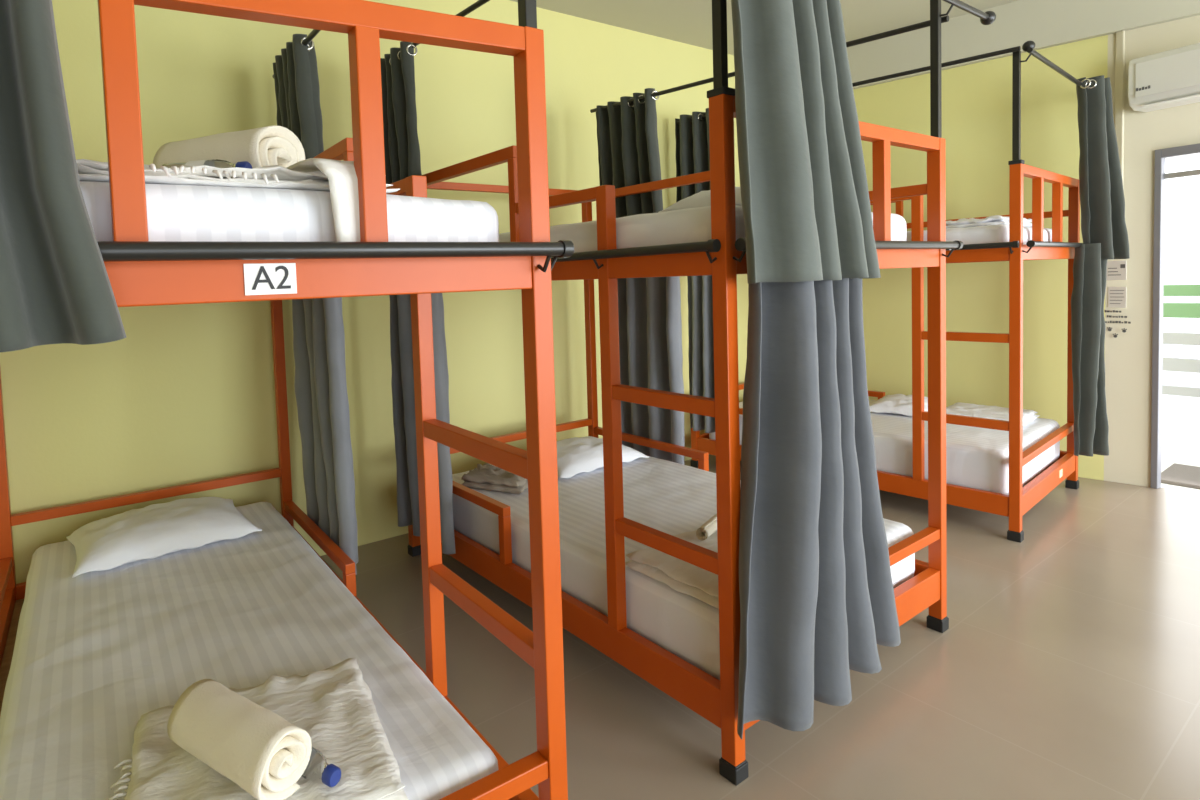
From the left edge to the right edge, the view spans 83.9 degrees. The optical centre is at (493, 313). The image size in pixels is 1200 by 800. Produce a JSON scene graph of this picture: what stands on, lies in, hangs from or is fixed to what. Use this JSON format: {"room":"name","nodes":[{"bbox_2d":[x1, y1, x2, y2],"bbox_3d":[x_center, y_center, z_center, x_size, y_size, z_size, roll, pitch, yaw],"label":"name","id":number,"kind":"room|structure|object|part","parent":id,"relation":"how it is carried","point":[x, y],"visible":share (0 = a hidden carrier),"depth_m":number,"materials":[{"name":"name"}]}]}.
{"room":"dormitory","nodes":[
{"label":"dormitory","id":0,"kind":"room"},
{"bbox_2d":[0,0,748,583],"bbox_3d":[-0.794,-0.278,3.304,7.791,2.910,0.156,-4,3,-33],"label":"wall","id":1,"kind":"structure","parent":0,"point":[187,396],"depth_m":3.07,"materials":[{"name":"yellow paint"}]},
{"bbox_2d":[321,454,1199,799],"bbox_3d":[1.175,1.272,1.195,8.514,0.120,6.179,-4,3,-34],"label":"floor","id":2,"kind":"structure","parent":0,"point":[1066,665],"depth_m":2.06,"materials":[{"name":"beige concrete"}]},
{"bbox_2d":[0,0,573,799],"bbox_3d":[-0.876,0.098,1.833,1.185,2.310,2.125,-4,3,-32],"label":"bunk bed","id":3,"kind":"object","parent":2,"relation":"on","point":[141,271],"visible":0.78,"depth_m":1.22,"materials":[{"name":"orange metal"}]},
{"bbox_3d":[-1.295,1.103,1.627,0.036,0.097,1.984,-4,3,-32],"label":"rail","id":4,"kind":"part","parent":3,"relation":"part of","materials":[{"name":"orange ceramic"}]},
{"bbox_3d":[-1.855,0.348,2.452,0.043,1.730,0.043,-4,3,-32],"label":"post","id":5,"kind":"part","parent":3,"relation":"part of","materials":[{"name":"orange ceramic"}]},
{"bbox_3d":[-0.852,1.083,1.900,1.001,0.018,1.986,-4,3,-32],"label":"board","id":6,"kind":"part","parent":3,"relation":"part of","materials":[{"name":"brown wood"}]},
{"bbox_3d":[-1.386,1.051,2.761,0.999,0.097,0.035,-4,3,-32],"label":"head rail","id":7,"kind":"part","parent":3,"relation":"part of","materials":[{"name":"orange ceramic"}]},
{"bbox_2d":[0,0,125,351],"bbox_3d":[-0.638,-0.458,0.683,0.394,1.035,0.137,-4,3,-32],"label":"curtain","id":8,"kind":"object","parent":3,"relation":"hanging from","point":[55,285],"visible":1,"depth_m":0.74,"materials":[{"name":"grey fabric"}]},
{"bbox_2d":[0,501,497,799],"bbox_3d":[-0.852,0.966,1.892,0.888,0.214,1.940,-4,3,-32],"label":"mattress","id":9,"kind":"object","parent":3,"relation":"on","point":[95,652],"visible":0.8,"depth_m":1.68,"materials":[{"name":"white fabric"}]},
{"bbox_2d":[66,497,261,577],"bbox_3d":[-1.239,0.793,2.471,0.600,0.116,0.440,-4,3,-35],"label":"pillow","id":10,"kind":"object","parent":9,"relation":"on","point":[152,531],"visible":1,"depth_m":2.35,"materials":[{"name":"white fabric"}]},
{"bbox_2d":[108,658,408,799],"bbox_3d":[-0.466,0.849,1.273,0.511,0.053,0.485,-3,3,-22],"label":"folded blanket","id":11,"kind":"object","parent":9,"relation":"on","point":[334,704],"visible":0.73,"depth_m":1.27,"materials":[{"name":"white fabric"}]},
{"bbox_2d":[167,679,311,799],"bbox_3d":[-0.468,0.776,1.206,0.293,0.116,0.118,0,3,35],"label":"rolled towel","id":12,"kind":"object","parent":11,"relation":"on","point":[244,741],"visible":1,"depth_m":1.15,"materials":[{"name":"beige fabric"}]},
{"bbox_2d":[302,746,340,786],"bbox_3d":[-0.350,0.812,1.202,0.181,0.047,0.047,0,3,35],"label":"water bottle","id":13,"kind":"object","parent":11,"relation":"on","point":[318,767],"visible":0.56,"depth_m":1.16,"materials":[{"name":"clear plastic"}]},
{"bbox_3d":[-0.971,0.290,2.999,0.043,1.730,0.043,-4,3,-32],"label":"post","id":14,"kind":"part","parent":3,"relation":"part of","materials":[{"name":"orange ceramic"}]},
{"bbox_2d":[80,181,498,241],"bbox_3d":[-0.897,-0.159,1.831,0.981,0.141,1.945,-4,3,-32],"label":"mattress","id":15,"kind":"object","parent":3,"relation":"on","point":[174,212],"visible":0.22,"depth_m":1.03,"materials":[{"name":"white fabric"}]},
{"bbox_2d":[76,158,399,241],"bbox_3d":[-0.522,-0.169,1.154,0.649,0.178,0.481,-4,3,-32],"label":"folded blanket","id":16,"kind":"object","parent":15,"relation":"on","point":[337,177],"visible":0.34,"depth_m":1.05,"materials":[{"name":"white fabric"}]},
{"bbox_2d":[162,159,251,168],"bbox_3d":[-0.551,-0.271,1.264,0.181,0.047,0.047,-2,3,11],"label":"water bottle","id":17,"kind":"object","parent":16,"relation":"on","point":[218,163],"visible":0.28,"depth_m":1.24,"materials":[{"name":"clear plastic"}]},
{"bbox_2d":[153,126,304,168],"bbox_3d":[-0.562,-0.312,1.397,0.295,0.141,0.143,-1,3,23],"label":"rolled towel","id":18,"kind":"object","parent":16,"relation":"on","point":[269,145],"visible":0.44,"depth_m":1.34,"materials":[{"name":"beige fabric"}]},
{"bbox_3d":[-0.441,-1.026,2.079,0.021,0.048,2.035,-4,3,-32],"label":"curtain rod","id":19,"kind":"part","parent":3,"relation":"part of","materials":[{"name":"black metal"}]},
{"bbox_2d":[273,34,323,159],"bbox_3d":[-0.791,-0.648,2.713,0.120,0.873,0.542,-4,3,-32],"label":"curtain","id":20,"kind":"object","parent":3,"relation":"hanging from","point":[296,80],"visible":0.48,"depth_m":2.60,"materials":[{"name":"grey fabric"}]},
{"bbox_3d":[-0.361,-0.055,0.982,0.999,0.072,0.037,-4,3,-32],"label":"deck rail","id":21,"kind":"part","parent":3,"relation":"part of","materials":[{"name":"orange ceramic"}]},
{"bbox_2d":[292,297,357,574],"bbox_3d":[-0.697,0.410,2.699,0.135,1.120,0.630,-4,3,-32],"label":"curtain","id":22,"kind":"object","parent":3,"relation":"hanging from","point":[320,385],"visible":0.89,"depth_m":2.58,"materials":[{"name":"grey fabric"}]},
{"bbox_3d":[-0.376,-0.460,0.962,1.043,0.080,0.039,-4,3,-32],"label":"guard rail","id":23,"kind":"part","parent":3,"relation":"part of","materials":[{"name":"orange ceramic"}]},
{"bbox_3d":[-0.322,-0.091,0.940,1.051,0.026,0.026,-4,3,-32],"label":"curtain rod","id":24,"kind":"part","parent":3,"relation":"part of","materials":[{"name":"black metal"}]},
{"bbox_3d":[-0.411,1.045,2.173,0.036,0.097,1.984,-4,3,-32],"label":"rail","id":25,"kind":"part","parent":3,"relation":"part of","materials":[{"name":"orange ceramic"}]},
{"bbox_3d":[0.057,-0.777,1.222,0.026,0.500,0.026,-4,3,-32],"label":"curtain post","id":26,"kind":"part","parent":3,"relation":"part of","materials":[{"name":"black metal"}]},
{"bbox_3d":[0.097,0.334,1.276,0.043,1.732,0.043,-4,3,-32],"label":"post","id":27,"kind":"part","parent":3,"relation":"part of","materials":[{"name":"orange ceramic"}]},
{"bbox_2d":[408,0,995,785],"bbox_3d":[0.684,-0.030,2.778,1.563,2.360,1.904,-4,3,-34],"label":"bunk bed","id":28,"kind":"object","parent":2,"relation":"on","point":[723,257],"visible":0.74,"depth_m":2.02,"materials":[{"name":"orange metal"}]},
{"bbox_2d":[380,41,421,183],"bbox_3d":[-0.406,-0.711,2.936,0.106,0.908,0.384,-4,3,-34],"label":"curtain","id":29,"kind":"object","parent":28,"relation":"hanging from","point":[401,142],"visible":0.67,"depth_m":2.87,"materials":[{"name":"grey fabric"}]},
{"bbox_3d":[-0.414,0.244,3.159,0.043,1.765,0.043,-4,3,-34],"label":"post","id":30,"kind":"part","parent":28,"relation":"part of","materials":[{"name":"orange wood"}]},
{"bbox_2d":[389,293,455,553],"bbox_3d":[-0.316,0.401,2.893,0.141,1.170,0.517,-4,3,-34],"label":"curtain","id":31,"kind":"object","parent":28,"relation":"hanging from","point":[402,380],"visible":0.53,"depth_m":2.88,"materials":[{"name":"grey fabric"}]},
{"bbox_3d":[0.017,-1.130,2.307,0.021,0.071,1.801,-4,3,-34],"label":"curtain rod","id":32,"kind":"part","parent":28,"relation":"part of","materials":[{"name":"black metal"}]},
{"bbox_3d":[0.118,1.016,2.452,0.036,0.105,1.754,-4,3,-34],"label":"rail","id":33,"kind":"part","parent":28,"relation":"part of","materials":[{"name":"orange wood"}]},
{"bbox_3d":[0.568,0.176,3.823,0.043,1.765,0.043,-4,3,-34],"label":"post","id":34,"kind":"part","parent":28,"relation":"part of","materials":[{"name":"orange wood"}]},
{"bbox_3d":[0.037,-0.185,2.350,0.026,0.026,1.770,-4,3,-34],"label":"curtain rod","id":35,"kind":"part","parent":28,"relation":"part of","materials":[{"name":"black metal"}]},
{"bbox_2d":[596,88,662,217],"bbox_3d":[0.745,-0.749,3.583,0.126,0.838,0.482,-4,3,-30],"label":"curtain","id":36,"kind":"object","parent":28,"relation":"hanging from","point":[627,136],"visible":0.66,"depth_m":3.52,"materials":[{"name":"grey fabric"}]},
{"bbox_3d":[0.076,-0.152,2.395,0.037,0.072,1.754,-4,3,-34],"label":"deck rail","id":37,"kind":"part","parent":28,"relation":"part of","materials":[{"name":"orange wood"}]},
{"bbox_2d":[617,276,684,464],"bbox_3d":[0.820,0.275,3.599,0.131,1.068,0.549,-4,3,-34],"label":"curtain","id":38,"kind":"object","parent":28,"relation":"hanging from","point":[649,308],"visible":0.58,"depth_m":3.50,"materials":[{"name":"grey fabric"}]},
{"bbox_2d":[452,455,914,679],"bbox_3d":[0.606,0.874,2.768,1.108,0.222,1.700,-4,3,-34],"label":"mattress","id":39,"kind":"object","parent":28,"relation":"on","point":[672,498],"visible":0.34,"depth_m":2.44,"materials":[{"name":"white fabric"}]},
{"bbox_2d":[461,463,527,493],"bbox_3d":[0.034,0.738,2.991,0.312,0.075,0.233,-1,3,27],"label":"towel","id":40,"kind":"object","parent":39,"relation":"on","point":[487,476],"visible":0.86,"depth_m":2.92,"materials":[{"name":"beige fabric"}]},
{"bbox_2d":[557,436,648,477],"bbox_3d":[0.427,0.696,3.319,0.580,0.104,0.420,-4,3,-34],"label":"pillow","id":41,"kind":"object","parent":39,"relation":"on","point":[576,455],"visible":0.59,"depth_m":3.18,"materials":[{"name":"white fabric"}]},
{"bbox_2d":[625,530,718,608],"bbox_3d":[0.843,0.756,2.154,0.810,0.058,0.394,-4,3,-34],"label":"folded blanket","id":42,"kind":"object","parent":39,"relation":"on","point":[684,577],"visible":0.2,"depth_m":1.97,"materials":[{"name":"white fabric"}]},
{"bbox_2d":[696,514,716,540],"bbox_3d":[0.735,0.715,2.218,0.041,0.039,0.187,0,4,39],"label":"rolled towel","id":43,"kind":"object","parent":42,"relation":"on","point":[708,528],"visible":0.84,"depth_m":2.17,"materials":[{"name":"beige fabric"}]},
{"bbox_2d":[499,205,906,251],"bbox_3d":[0.532,-0.270,2.699,1.054,0.151,1.725,-4,3,-34],"label":"mattress","id":44,"kind":"object","parent":28,"relation":"on","point":[688,225],"visible":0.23,"depth_m":1.91,"materials":[{"name":"white fabric"}]},
{"bbox_2d":[658,187,741,212],"bbox_3d":[0.812,-0.367,2.140,0.440,0.091,0.340,-4,4,-40],"label":"pillow","id":45,"kind":"object","parent":44,"relation":"on","point":[703,198],"visible":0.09,"depth_m":2.06,"materials":[{"name":"white fabric"}]},
{"bbox_3d":[0.556,-0.802,1.619,0.026,0.526,0.026,-4,3,-34],"label":"curtain post","id":46,"kind":"part","parent":28,"relation":"part of","materials":[{"name":"black metal"}]},
{"bbox_3d":[0.596,0.310,1.673,0.043,1.706,0.043,-4,3,-34],"label":"post","id":47,"kind":"part","parent":28,"relation":"part of","materials":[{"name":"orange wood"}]},
{"bbox_3d":[1.071,-1.093,3.024,0.021,0.121,1.801,-4,3,-34],"label":"curtain rod","id":48,"kind":"part","parent":28,"relation":"part of","materials":[{"name":"black metal"}]},
{"bbox_2d":[731,0,880,283],"bbox_3d":[0.797,-0.560,1.670,0.543,0.953,0.150,-4,3,-34],"label":"curtain","id":49,"kind":"object","parent":28,"relation":"hanging from","point":[806,207],"visible":1,"depth_m":1.59,"materials":[{"name":"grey fabric"}]},
{"bbox_2d":[737,278,900,738],"bbox_3d":[0.891,0.424,1.753,0.714,1.192,0.154,-4,3,-30],"label":"curtain","id":50,"kind":"object","parent":28,"relation":"hanging from","point":[816,590],"visible":0.91,"depth_m":1.67,"materials":[{"name":"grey fabric"}]},
{"bbox_3d":[1.057,-0.554,1.965,1.187,0.043,0.039,-4,3,-34],"label":"guard rail","id":51,"kind":"part","parent":28,"relation":"part of","materials":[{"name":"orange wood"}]},
{"bbox_3d":[1.071,-0.168,1.984,1.144,0.072,0.037,-4,3,-34],"label":"deck rail","id":52,"kind":"part","parent":28,"relation":"part of","materials":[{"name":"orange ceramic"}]},
{"bbox_3d":[1.113,1.000,2.041,1.144,0.105,0.036,-4,3,-34],"label":"foot rail","id":53,"kind":"part","parent":28,"relation":"part of","materials":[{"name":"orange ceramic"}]},
{"bbox_3d":[1.108,-0.204,1.941,1.188,0.026,0.026,-4,3,-34],"label":"curtain rod","id":54,"kind":"part","parent":28,"relation":"part of","materials":[{"name":"black metal"}]},
{"bbox_3d":[1.099,0.948,3.116,0.036,0.105,1.754,-4,3,-34],"label":"rail","id":55,"kind":"part","parent":28,"relation":"part of","materials":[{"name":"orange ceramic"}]},
{"bbox_3d":[1.537,-0.870,2.284,0.026,0.526,0.026,-4,3,-34],"label":"curtain post","id":56,"kind":"part","parent":28,"relation":"part of","materials":[{"name":"black metal"}]},
{"bbox_3d":[1.578,0.242,2.338,0.043,1.706,0.043,-4,3,-34],"label":"post","id":57,"kind":"part","parent":28,"relation":"part of","materials":[{"name":"orange wood"}]},
{"bbox_3d":[1.167,-1.029,1.960,1.500,0.021,0.021,-4,3,-34],"label":"curtain rod","id":58,"kind":"part","parent":28,"relation":"part of","materials":[{"name":"black metal"}]},
{"bbox_2d":[677,41,1082,542],"bbox_3d":[2.372,-0.144,4.123,1.365,2.336,1.890,-4,4,-38],"label":"bunk bed","id":59,"kind":"object","parent":2,"relation":"on","point":[1020,499],"visible":0.57,"depth_m":3.25,"materials":[{"name":"orange metal"}]},
{"bbox_2d":[675,108,709,201],"bbox_3d":[1.339,-0.844,4.280,0.114,0.919,0.351,-4,4,-38],"label":"curtain","id":60,"kind":"object","parent":59,"relation":"hanging from","point":[692,138],"visible":0.38,"depth_m":4.29,"materials":[{"name":"grey fabric"}]},
{"bbox_3d":[1.355,0.127,4.452,0.043,1.745,0.043,-4,4,-38],"label":"post","id":61,"kind":"part","parent":59,"relation":"part of","materials":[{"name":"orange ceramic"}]},
{"bbox_2d":[687,275,714,432],"bbox_3d":[1.387,0.223,4.290,0.110,1.104,0.269,-4,4,-38],"label":"curtain","id":62,"kind":"object","parent":59,"relation":"hanging from","point":[700,294],"visible":0.53,"depth_m":4.31,"materials":[{"name":"grey fabric"}]},
{"bbox_3d":[1.821,0.854,4.834,1.074,0.096,0.035,-4,4,-38],"label":"head rail","id":63,"kind":"part","parent":59,"relation":"part of","materials":[{"name":"orange wood"}]},
{"bbox_3d":[1.804,-1.237,3.685,0.021,0.071,1.841,-4,4,-38],"label":"curtain rod","id":64,"kind":"part","parent":59,"relation":"part of","materials":[{"name":"black metal"}]},
{"bbox_3d":[1.927,0.901,3.799,0.036,0.096,1.714,-4,4,-38],"label":"rail","id":65,"kind":"part","parent":59,"relation":"part of","materials":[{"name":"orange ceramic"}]},
{"bbox_2d":[709,400,1059,494],"bbox_3d":[2.362,0.742,4.127,1.036,0.249,1.660,-4,4,-38],"label":"mattress","id":66,"kind":"object","parent":59,"relation":"on","point":[976,457],"visible":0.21,"depth_m":3.48,"materials":[{"name":"white fabric"}]},
{"bbox_2d":[870,394,927,415],"bbox_3d":[2.607,0.564,4.163,0.460,0.095,0.340,-5,4,-44],"label":"pillow","id":67,"kind":"object","parent":66,"relation":"on","point":[896,403],"visible":0.66,"depth_m":4.07,"materials":[{"name":"white fabric"}]},
{"bbox_2d":[946,402,1039,425],"bbox_3d":[2.893,0.586,3.868,0.430,0.054,0.438,-4,4,-38],"label":"folded blanket","id":68,"kind":"object","parent":66,"relation":"on","point":[959,408],"visible":0.66,"depth_m":3.83,"materials":[{"name":"white fabric"}]},
{"bbox_3d":[1.883,-0.299,3.740,0.037,0.072,1.714,-4,4,-38],"label":"deck rail","id":69,"kind":"part","parent":59,"relation":"part of","materials":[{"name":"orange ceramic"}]},
{"bbox_2d":[907,224,1051,244],"bbox_3d":[2.316,-0.409,4.076,1.055,0.137,1.685,-4,4,-38],"label":"mattress","id":70,"kind":"object","parent":59,"relation":"on","point":[990,233],"visible":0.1,"depth_m":3.21,"materials":[{"name":"white fabric"}]},
{"bbox_2d":[946,215,1031,228],"bbox_3d":[2.687,-0.491,3.555,0.573,0.059,0.295,-4,4,-38],"label":"folded blanket","id":71,"kind":"object","parent":70,"relation":"on","point":[996,219],"visible":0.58,"depth_m":3.39,"materials":[{"name":"white fabric"}]},
{"bbox_3d":[1.847,-0.332,3.693,0.026,0.026,1.730,-4,4,-38],"label":"curtain rod","id":72,"kind":"part","parent":59,"relation":"part of","materials":[{"name":"black metal"}]},
{"bbox_3d":[2.759,-0.365,4.430,0.037,0.072,1.714,-4,4,-38],"label":"deck rail","id":73,"kind":"part","parent":59,"relation":"part of","materials":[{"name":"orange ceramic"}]},
{"bbox_3d":[2.443,0.167,3.073,0.043,1.721,0.043,-4,4,-38],"label":"post","id":74,"kind":"part","parent":59,"relation":"part of","materials":[{"name":"orange wood"}]},
{"bbox_3d":[2.403,-0.945,3.018,0.026,0.511,0.026,-4,4,-38],"label":"curtain post","id":75,"kind":"part","parent":59,"relation":"part of","materials":[{"name":"black metal"}]},
{"bbox_3d":[2.365,0.877,4.144,1.076,0.018,1.716,-4,4,-38],"label":"board","id":76,"kind":"part","parent":59,"relation":"part of","materials":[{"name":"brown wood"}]},
{"bbox_3d":[2.908,0.882,3.454,1.074,0.096,0.036,-4,4,-38],"label":"foot rail","id":77,"kind":"part","parent":59,"relation":"part of","materials":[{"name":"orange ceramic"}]},
{"bbox_3d":[2.865,-0.318,3.396,1.074,0.072,0.037,-4,4,-38],"label":"deck rail","id":78,"kind":"part","parent":59,"relation":"part of","materials":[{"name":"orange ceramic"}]},
{"bbox_3d":[2.851,-0.703,3.377,1.117,0.043,0.039,-4,4,-38],"label":"guard rail","id":79,"kind":"part","parent":59,"relation":"part of","materials":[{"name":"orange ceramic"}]},
{"bbox_3d":[2.920,-1.216,3.349,1.335,0.021,0.021,-4,4,-38],"label":"curtain rod","id":80,"kind":"part","parent":59,"relation":"part of","materials":[{"name":"black metal"}]},
{"bbox_3d":[2.905,-0.353,3.356,1.118,0.026,0.026,-4,4,-38],"label":"curtain rod","id":81,"kind":"part","parent":59,"relation":"part of","materials":[{"name":"black metal"}]},
{"bbox_3d":[2.802,0.835,4.488,0.036,0.096,1.714,-4,4,-38],"label":"rail","id":82,"kind":"part","parent":59,"relation":"part of","materials":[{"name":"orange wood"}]},
{"bbox_3d":[3.319,0.101,3.762,0.043,1.721,0.043,-4,4,-38],"label":"post","id":83,"kind":"part","parent":59,"relation":"part of","materials":[{"name":"orange wood"}]},
{"bbox_2d":[1071,243,1108,456],"bbox_3d":[3.277,0.200,3.609,0.176,1.167,0.116,-3,3,-19],"label":"curtain","id":84,"kind":"object","parent":59,"relation":"hanging from","point":[1088,327],"visible":0.97,"depth_m":3.59,"materials":[{"name":"grey fabric"}]},
{"bbox_2d":[1076,75,1129,259],"bbox_3d":[3.276,-0.778,3.545,0.231,0.979,0.131,-2,3,10],"label":"curtain","id":85,"kind":"object","parent":59,"relation":"hanging from","point":[1101,192],"visible":0.99,"depth_m":3.53,"materials":[{"name":"grey fabric"}]},
{"bbox_2d":[510,0,1018,54],"bbox_3d":[1.181,-1.760,1.126,8.794,0.120,6.179,-4,3,-34],"label":"ceiling","id":86,"kind":"structure","parent":0,"point":[683,21],"depth_m":4.09,"materials":[{"name":"beige paint"}]},
{"bbox_2d":[853,15,1199,486],"bbox_3d":[3.350,-0.467,4.115,0.060,2.910,3.128,-5,4,-44],"label":"wall","id":87,"kind":"structure","parent":0,"point":[977,97],"depth_m":4.09,"materials":[{"name":"yellow paint"}]},
{"bbox_2d":[1108,287,1125,307],"bbox_3d":[3.613,-0.096,3.808,0.005,0.120,0.081,-3,3,-24],"label":"notice","id":88,"kind":"object","parent":87,"relation":"attached to","point":[1116,295],"visible":1,"depth_m":3.81,"materials":[{"name":"white paper"}]},
{"bbox_2d":[1107,261,1126,279],"bbox_3d":[3.603,-0.251,3.803,0.004,0.110,0.091,-3,3,-24],"label":"notice","id":89,"kind":"object","parent":87,"relation":"attached to","point":[1116,270],"visible":0.94,"depth_m":3.80,"materials":[{"name":"white paper"}]},
{"bbox_2d":[1105,310,1130,337],"bbox_3d":[3.617,0.059,3.810,0.002,0.160,0.118,-3,3,-24],"label":"sticker","id":90,"kind":"object","parent":87,"relation":"attached to","point":[1110,328],"visible":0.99,"depth_m":3.82,"materials":[{"name":"grey"}]},
{"bbox_2d":[1115,31,1124,188],"bbox_3d":[3.587,-0.985,3.767,0.021,1.240,0.036,-3,3,-24],"label":"cable conduit","id":91,"kind":"object","parent":87,"relation":"attached to","point":[1120,36],"visible":0.51,"depth_m":3.75,"materials":[{"name":"beige paint"}]},
{"bbox_2d":[1128,43,1199,111],"bbox_3d":[3.724,-1.251,3.277,0.206,0.280,0.800,-3,3,-24],"label":"air conditioner","id":92,"kind":"object","parent":87,"relation":"attached to","point":[1170,78],"visible":1,"depth_m":3.47,"materials":[{"name":"white plastic"}]},
{"bbox_3d":[3.634,-1.254,3.239,0.008,0.185,0.725,-3,3,-24],"label":"panel","id":93,"kind":"part","parent":92,"relation":"part of","materials":[{"name":"white plastic"}]},
{"bbox_2d":[1150,143,1199,488],"bbox_3d":[3.953,0.054,3.244,0.045,1.910,1.044,-3,3,-24],"label":"door frame","id":94,"kind":"structure","parent":87,"relation":"in","point":[1160,175],"depth_m":3.69,"materials":[{"name":"grey paint"}]},
{"bbox_3d":[3.747,0.039,3.707,0.045,1.910,0.030,-3,3,-24],"label":"frame","id":95,"kind":"part","parent":94,"relation":"part of","materials":[{"name":"grey paint"}]},
{"bbox_3d":[3.916,-0.875,3.206,0.045,0.049,0.968,-3,3,-24],"label":"frame","id":96,"kind":"part","parent":94,"relation":"part of","materials":[{"name":"grey paint"}]},
{"bbox_3d":[3.931,-0.750,3.216,0.018,0.030,0.968,-3,3,-24],"label":"frame","id":97,"kind":"part","parent":94,"relation":"part of","materials":[{"name":"silver metal"}]},
{"label":"outside","id":98,"kind":"structure","parent":0,"visible":0},
{"bbox_2d":[1161,371,1199,492],"bbox_3d":[6.793,0.940,4.636,7.106,0.120,10.000,-4,3,-34],"label":"ground","id":99,"kind":"structure","parent":98,"point":[1180,444],"depth_m":5.25,"materials":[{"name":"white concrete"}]},
{"bbox_2d":[1161,463,1199,488],"bbox_3d":[4.373,0.995,3.847,0.500,0.021,0.640,-4,3,-34],"label":"doormat","id":100,"kind":"object","parent":99,"relation":"on","point":[1176,474],"visible":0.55,"depth_m":3.99,"materials":[{"name":"grey fabric"}]},
{"bbox_2d":[1162,284,1199,397],"bbox_3d":[5.551,0.362,4.266,0.090,1.160,4.000,-4,3,-34],"label":"railing","id":101,"kind":"object","parent":99,"relation":"on","point":[1170,310],"visible":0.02,"depth_m":4.86,"materials":[{"name":"green paint"}]},
{"bbox_3d":[5.538,0.588,4.263,0.040,0.070,4.000,-4,3,-34],"label":"rail","id":102,"kind":"part","parent":101,"relation":"part of","materials":[{"name":"grey paint"}]},
{"bbox_3d":[5.532,0.394,4.253,0.040,0.100,4.000,-4,3,-34],"label":"rail","id":103,"kind":"part","parent":101,"relation":"part of","materials":[{"name":"grey paint"}]},
{"bbox_3d":[5.524,0.199,4.244,0.040,0.090,4.000,-4,3,-34],"label":"rail","id":104,"kind":"part","parent":101,"relation":"part of","materials":[{"name":"grey paint"}]},
{"bbox_3d":[5.517,-0.011,4.233,0.040,0.110,4.000,-4,3,-34],"label":"rail","id":105,"kind":"part","parent":101,"relation":"part of","materials":[{"name":"green paint"}]},
{"bbox_3d":[5.511,-0.158,4.226,0.040,0.085,4.000,-4,3,-34],"label":"rail","id":106,"kind":"part","parent":101,"relation":"part of","materials":[{"name":"green paint"}]},
{"bbox_3d":[5.353,-0.439,2.054,0.521,2.910,2.591,-4,3,-34],"label":"wall","id":107,"kind":"structure","parent":0,"visible":0},
{"bbox_2d":[847,0,1199,89],"bbox_3d":[4.192,-1.749,3.065,0.050,0.310,5.716,-5,4,-44],"label":"beam","id":108,"kind":"structure","parent":107,"relation":"attached to","point":[1047,23],"depth_m":4.05,"materials":[{"name":"beige paint"}]}
]}

